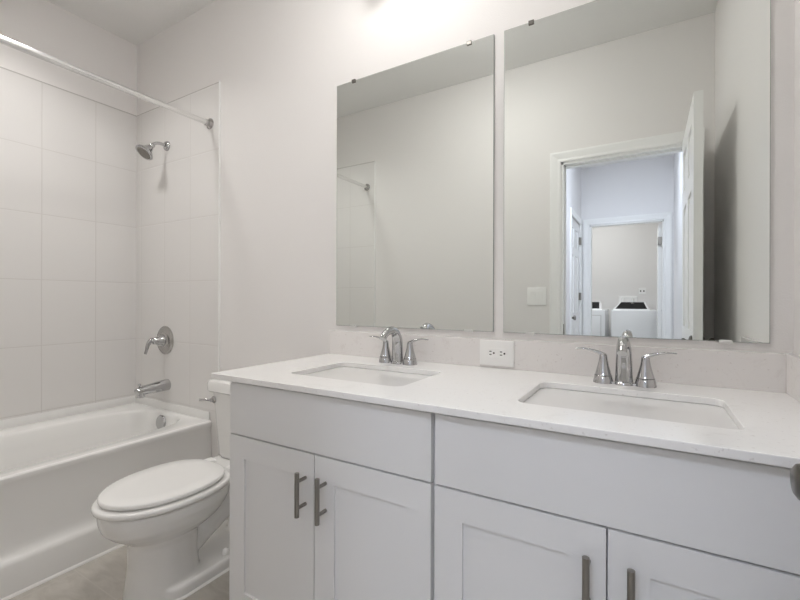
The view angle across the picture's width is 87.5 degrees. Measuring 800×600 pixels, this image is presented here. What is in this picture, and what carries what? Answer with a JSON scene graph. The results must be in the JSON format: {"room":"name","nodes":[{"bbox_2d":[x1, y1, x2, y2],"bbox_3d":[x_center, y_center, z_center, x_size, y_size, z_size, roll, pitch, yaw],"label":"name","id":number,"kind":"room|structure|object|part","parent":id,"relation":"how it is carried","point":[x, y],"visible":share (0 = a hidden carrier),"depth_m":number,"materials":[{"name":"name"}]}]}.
{"room":"bathroom","nodes":[
{"label":"bathroom","id":0,"kind":"room"},
{"bbox_2d":[0,0,136,419],"bbox_3d":[-2.151,-0.282,2.094,0.123,2.754,1.525,0,0,31],"label":"wall","id":1,"kind":"structure","parent":0,"point":[68,138],"depth_m":2.38,"materials":[{"name":"white tile"}]},
{"bbox_2d":[9,518,228,599],"bbox_3d":[-0.735,1.148,1.252,3.424,0.100,1.755,0,0,31],"label":"floor","id":2,"kind":"structure","parent":0,"point":[103,577],"depth_m":1.60,"materials":[{"name":"tile"}]},
{"bbox_2d":[0,395,211,599],"bbox_3d":[-1.734,0.857,1.849,0.847,0.478,1.515,0,0,31],"label":"bathtub","id":3,"kind":"object","parent":2,"relation":"on","point":[55,464],"visible":0.73,"depth_m":1.85,"materials":[{"name":"white ceramic"}]},
{"bbox_3d":[-1.408,0.721,2.456,0.088,0.088,0.022,0,0,31],"label":"overflow plate","id":4,"kind":"part","parent":3,"relation":"part of","materials":[{"name":"silver metal"}]},
{"bbox_2d":[91,379,231,599],"bbox_3d":[-0.833,0.738,1.739,0.438,0.720,0.768,0,0,31],"label":"toilet","id":5,"kind":"object","parent":2,"relation":"on","point":[170,517],"visible":0.67,"depth_m":1.54,"materials":[{"name":"white ceramic"}]},
{"bbox_3d":[-0.908,0.729,1.612,0.374,0.022,0.473,0,0,31],"label":"seat","id":6,"kind":"part","parent":5,"relation":"part of","materials":[{"name":"white plastic"}]},
{"bbox_3d":[-0.910,0.703,1.610,0.348,0.019,0.432,0,0,31],"label":"lid","id":7,"kind":"part","parent":5,"relation":"part of","materials":[{"name":"white plastic"}]},
{"bbox_3d":[-0.835,0.922,1.737,0.351,0.352,0.732,0,0,31],"label":"bowl","id":8,"kind":"part","parent":5,"relation":"part of","materials":[{"name":"white ceramic"}]},
{"bbox_3d":[-0.908,0.473,1.978,0.079,0.034,0.029,0,0,-1],"label":"flush lever","id":9,"kind":"part","parent":5,"relation":"part of","materials":[{"name":"silver metal"}]},
{"bbox_3d":[-0.693,0.407,1.974,0.438,0.058,0.221,0,0,31],"label":"tank lid","id":10,"kind":"part","parent":5,"relation":"part of","materials":[{"name":"white ceramic"}]},
{"bbox_3d":[-0.691,0.591,1.978,0.386,0.305,0.192,0,0,31],"label":"tank","id":11,"kind":"part","parent":5,"relation":"part of","materials":[{"name":"white ceramic"}]},
{"bbox_2d":[229,382,436,599],"bbox_3d":[-0.101,0.679,1.399,0.734,0.842,0.624,0,0,31],"label":"vanity cabinet","id":12,"kind":"object","parent":2,"relation":"on","point":[332,498],"visible":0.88,"depth_m":1.14,"materials":[{"name":"white paint"}]},
{"bbox_3d":[-0.391,0.713,1.266,0.360,0.562,0.019,0,0,31],"label":"cabinet door","id":13,"kind":"part","parent":12,"relation":"part of","materials":[{"name":"white paint"}]},
{"bbox_3d":[-0.278,0.539,1.165,0.013,0.122,0.041,0,0,31],"label":"bar pull","id":14,"kind":"part","parent":12,"relation":"part of","materials":[{"name":"silver metal"}]},
{"bbox_3d":[-0.214,0.539,1.127,0.013,0.122,0.041,0,0,31],"label":"bar pull","id":15,"kind":"part","parent":12,"relation":"part of","materials":[{"name":"silver metal"}]},
{"bbox_3d":[-0.234,0.347,1.174,0.724,0.163,0.018,0,0,31],"label":"drawer","id":16,"kind":"part","parent":12,"relation":"part of","materials":[{"name":"white paint"}]},
{"bbox_3d":[-0.079,0.714,1.081,0.360,0.562,0.019,0,0,31],"label":"cabinet door","id":17,"kind":"part","parent":12,"relation":"part of","materials":[{"name":"white paint"}]},
{"bbox_2d":[434,413,799,599],"bbox_3d":[0.530,0.680,1.024,0.734,0.842,0.624,0,0,31],"label":"vanity cabinet","id":18,"kind":"object","parent":2,"relation":"on","point":[522,513],"visible":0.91,"depth_m":0.80,"materials":[{"name":"white paint"}]},
{"bbox_2d":[211,353,799,467],"bbox_3d":[0.206,0.249,1.228,1.554,0.018,0.607,0,0,31],"label":"countertop","id":19,"kind":"structure","parent":18,"relation":"on","point":[768,423],"depth_m":1.02,"materials":[{"name":"white stone"}]},
{"bbox_2d":[305,367,431,385],"bbox_3d":[-0.111,0.332,1.384,0.486,0.148,0.351,0,0,31],"label":"sink","id":20,"kind":"object","parent":19,"relation":"in","point":[380,377],"visible":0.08,"depth_m":1.41,"materials":[{"name":"white ceramic"}]},
{"bbox_2d":[369,326,428,364],"bbox_3d":[-0.030,0.169,1.550,0.255,0.143,0.146,0,0,31],"label":"faucet","id":21,"kind":"object","parent":19,"relation":"on","point":[397,342],"visible":1,"depth_m":1.56,"materials":[{"name":"silver metal"}]},
{"bbox_3d":[-0.055,0.197,1.613,0.055,0.086,0.055,0,0,31],"label":"handle","id":22,"kind":"part","parent":21,"relation":"part of","materials":[{"name":"silver metal"}]},
{"bbox_3d":[-0.031,0.169,1.548,0.054,0.143,0.142,0,0,31],"label":"spout","id":23,"kind":"part","parent":21,"relation":"part of","materials":[{"name":"silver metal"}]},
{"bbox_3d":[0.037,0.197,1.559,0.055,0.086,0.055,0,0,31],"label":"handle","id":24,"kind":"part","parent":21,"relation":"part of","materials":[{"name":"silver metal"}]},
{"bbox_3d":[0.066,0.154,1.542,0.082,0.026,0.016,0,0,31],"label":"lever","id":25,"kind":"part","parent":21,"relation":"part of","materials":[{"name":"silver metal"}]},
{"bbox_2d":[576,336,676,387],"bbox_3d":[0.622,0.170,1.163,0.255,0.143,0.146,0,0,31],"label":"faucet","id":26,"kind":"object","parent":19,"relation":"on","point":[645,378],"visible":1,"depth_m":1.18,"materials":[{"name":"silver metal"}]},
{"bbox_3d":[0.569,0.155,1.244,0.082,0.026,0.016,0,0,31],"label":"lever","id":27,"kind":"part","parent":26,"relation":"part of","materials":[{"name":"silver metal"}]},
{"bbox_3d":[0.597,0.199,1.227,0.055,0.086,0.055,0,0,31],"label":"handle","id":28,"kind":"part","parent":26,"relation":"part of","materials":[{"name":"silver metal"}]},
{"bbox_3d":[0.621,0.170,1.162,0.054,0.143,0.142,0,0,31],"label":"spout","id":29,"kind":"part","parent":26,"relation":"part of","materials":[{"name":"silver metal"}]},
{"bbox_3d":[0.689,0.199,1.172,0.055,0.086,0.055,0,0,31],"label":"handle","id":30,"kind":"part","parent":26,"relation":"part of","materials":[{"name":"silver metal"}]},
{"bbox_3d":[0.718,0.156,1.155,0.082,0.026,0.016,0,0,31],"label":"lever","id":31,"kind":"part","parent":26,"relation":"part of","materials":[{"name":"silver metal"}]},
{"bbox_2d":[523,388,738,428],"bbox_3d":[0.530,0.333,1.004,0.486,0.148,0.351,0,0,31],"label":"sink","id":32,"kind":"object","parent":19,"relation":"in","point":[657,409],"visible":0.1,"depth_m":1.02,"materials":[{"name":"white ceramic"}]},
{"bbox_2d":[785,353,799,401],"bbox_3d":[0.868,0.191,0.838,0.017,0.102,0.603,0,0,31],"label":"side splash","id":33,"kind":"object","parent":19,"relation":"on","point":[792,360],"visible":1,"depth_m":1.03,"materials":[{"name":"stone"}]},
{"bbox_3d":[0.240,0.715,0.892,0.360,0.562,0.019,0,0,31],"label":"cabinet door","id":34,"kind":"part","parent":18,"relation":"part of","materials":[{"name":"white paint"}]},
{"bbox_3d":[0.353,0.541,0.790,0.013,0.122,0.041,0,0,31],"label":"bar pull","id":35,"kind":"part","parent":18,"relation":"part of","materials":[{"name":"silver metal"}]},
{"bbox_3d":[0.417,0.541,0.753,0.013,0.122,0.041,0,0,31],"label":"bar pull","id":36,"kind":"part","parent":18,"relation":"part of","materials":[{"name":"silver metal"}]},
{"bbox_3d":[0.553,0.716,0.706,0.360,0.562,0.019,0,0,31],"label":"cabinet door","id":37,"kind":"part","parent":18,"relation":"part of","materials":[{"name":"white paint"}]},
{"bbox_2d":[47,0,215,45],"bbox_3d":[-0.728,-1.706,1.252,3.424,0.100,1.755,0,0,31],"label":"ceiling","id":38,"kind":"structure","parent":0,"point":[136,22],"depth_m":2.42,"materials":[{"name":"white paint"}]},
{"bbox_2d":[136,0,793,457],"bbox_3d":[-0.315,-0.278,1.953,3.424,2.754,0.124,0,0,31],"label":"wall","id":39,"kind":"structure","parent":0,"point":[236,222],"depth_m":2.09,"materials":[{"name":"white paint"}]},
{"bbox_2d":[0,35,213,128],"bbox_3d":[-1.441,-0.981,1.674,0.060,0.060,1.509,0,0,31],"label":"shower rod","id":40,"kind":"object","parent":39,"relation":"attached to","point":[208,123],"visible":1,"depth_m":1.84,"materials":[{"name":"white metal"}]},
{"bbox_2d":[134,379,170,398],"bbox_3d":[-1.453,0.519,2.448,0.068,0.083,0.186,0,0,31],"label":"tub spout","id":41,"kind":"object","parent":39,"relation":"attached to","point":[162,385],"visible":1,"depth_m":2.43,"materials":[{"name":"silver metal"}]},
{"bbox_2d":[135,141,169,159],"bbox_3d":[-1.460,-0.892,2.460,0.104,0.144,0.176,0,0,31],"label":"shower","id":42,"kind":"object","parent":39,"relation":"attached to","point":[145,151],"visible":1,"depth_m":2.43,"materials":[{"name":"silver metal"}]},
{"bbox_3d":[-1.436,-0.925,2.493,0.019,0.041,0.096,0,0,31],"label":"arm","id":43,"kind":"part","parent":42,"relation":"part of","materials":[{"name":"silver metal"}]},
{"bbox_2d":[144,326,173,354],"bbox_3d":[-1.457,0.244,2.490,0.172,0.172,0.118,0,0,31],"label":"shower valve","id":44,"kind":"object","parent":39,"relation":"attached to","point":[164,340],"visible":1,"depth_m":2.50,"materials":[{"name":"grey metal"}]},
{"bbox_3d":[-1.461,0.265,2.482,0.072,0.113,0.100,0,0,31],"label":"lever","id":45,"kind":"part","parent":44,"relation":"part of","materials":[{"name":"silver metal"}]},
{"bbox_3d":[-1.352,-0.047,2.501,0.837,2.288,0.008,0,0,31],"label":"tile panel","id":46,"kind":"part","parent":39,"relation":"part of","materials":[{"name":"white tile"}]},
{"bbox_3d":[-0.989,-0.050,2.285,0.007,2.294,0.009,0,0,31],"label":"edge trim","id":47,"kind":"part","parent":39,"relation":"part of","materials":[{"name":"white tile"}]},
{"bbox_2d":[336,34,493,331],"bbox_3d":[0.027,-0.420,1.683,0.720,1.078,0.010,0,0,31],"label":"mirror","id":48,"kind":"object","parent":39,"relation":"attached to","point":[415,139],"visible":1,"depth_m":1.65,"materials":[{"name":"clear glass"}]},
{"bbox_2d":[329,330,785,392],"bbox_3d":[0.348,0.190,1.485,1.536,0.102,0.019,0,0,31],"label":"backsplash","id":49,"kind":"structure","parent":39,"relation":"attached to","point":[746,370],"depth_m":1.32,"materials":[{"name":"stone"}]},
{"bbox_2d":[480,340,513,366],"bbox_3d":[0.340,0.187,1.473,0.124,0.090,0.010,0,0,31],"label":"wall outlet","id":50,"kind":"object","parent":49,"relation":"attached to","point":[492,352],"visible":1,"depth_m":1.47,"materials":[{"name":"white plastic"}]},
{"bbox_2d":[487,348,505,358],"bbox_3d":[0.339,0.187,1.471,0.068,0.033,0.004,0,0,31],"label":"receptacle","id":51,"kind":"object","parent":50,"relation":"attached to","point":[492,353],"depth_m":1.47,"materials":[{"name":"white plastic"}]},
{"bbox_2d":[503,0,770,343],"bbox_3d":[0.678,-0.418,1.296,0.720,1.078,0.010,0,0,31],"label":"mirror","id":52,"kind":"object","parent":39,"relation":"attached to","point":[637,133],"visible":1,"depth_m":1.26,"materials":[{"name":"clear glass"}]},
{"bbox_2d":[793,0,799,355],"bbox_3d":[0.692,-0.275,0.408,0.115,2.754,1.525,0,0,31],"label":"wall","id":53,"kind":"structure","parent":0,"point":[796,339],"depth_m":1.07,"materials":[{"name":"white paint"}]},
{"bbox_3d":[-1.147,-0.280,0.550,3.424,2.754,0.124,0,0,31],"label":"wall","id":54,"kind":"structure","parent":0,"visible":0},
{"bbox_2d":[790,463,799,499],"bbox_3d":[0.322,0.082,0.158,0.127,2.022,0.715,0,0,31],"label":"door knob","id":55,"kind":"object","parent":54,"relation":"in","point":[795,470],"depth_m":0.44,"materials":[{"name":"silver metal"}]}
]}

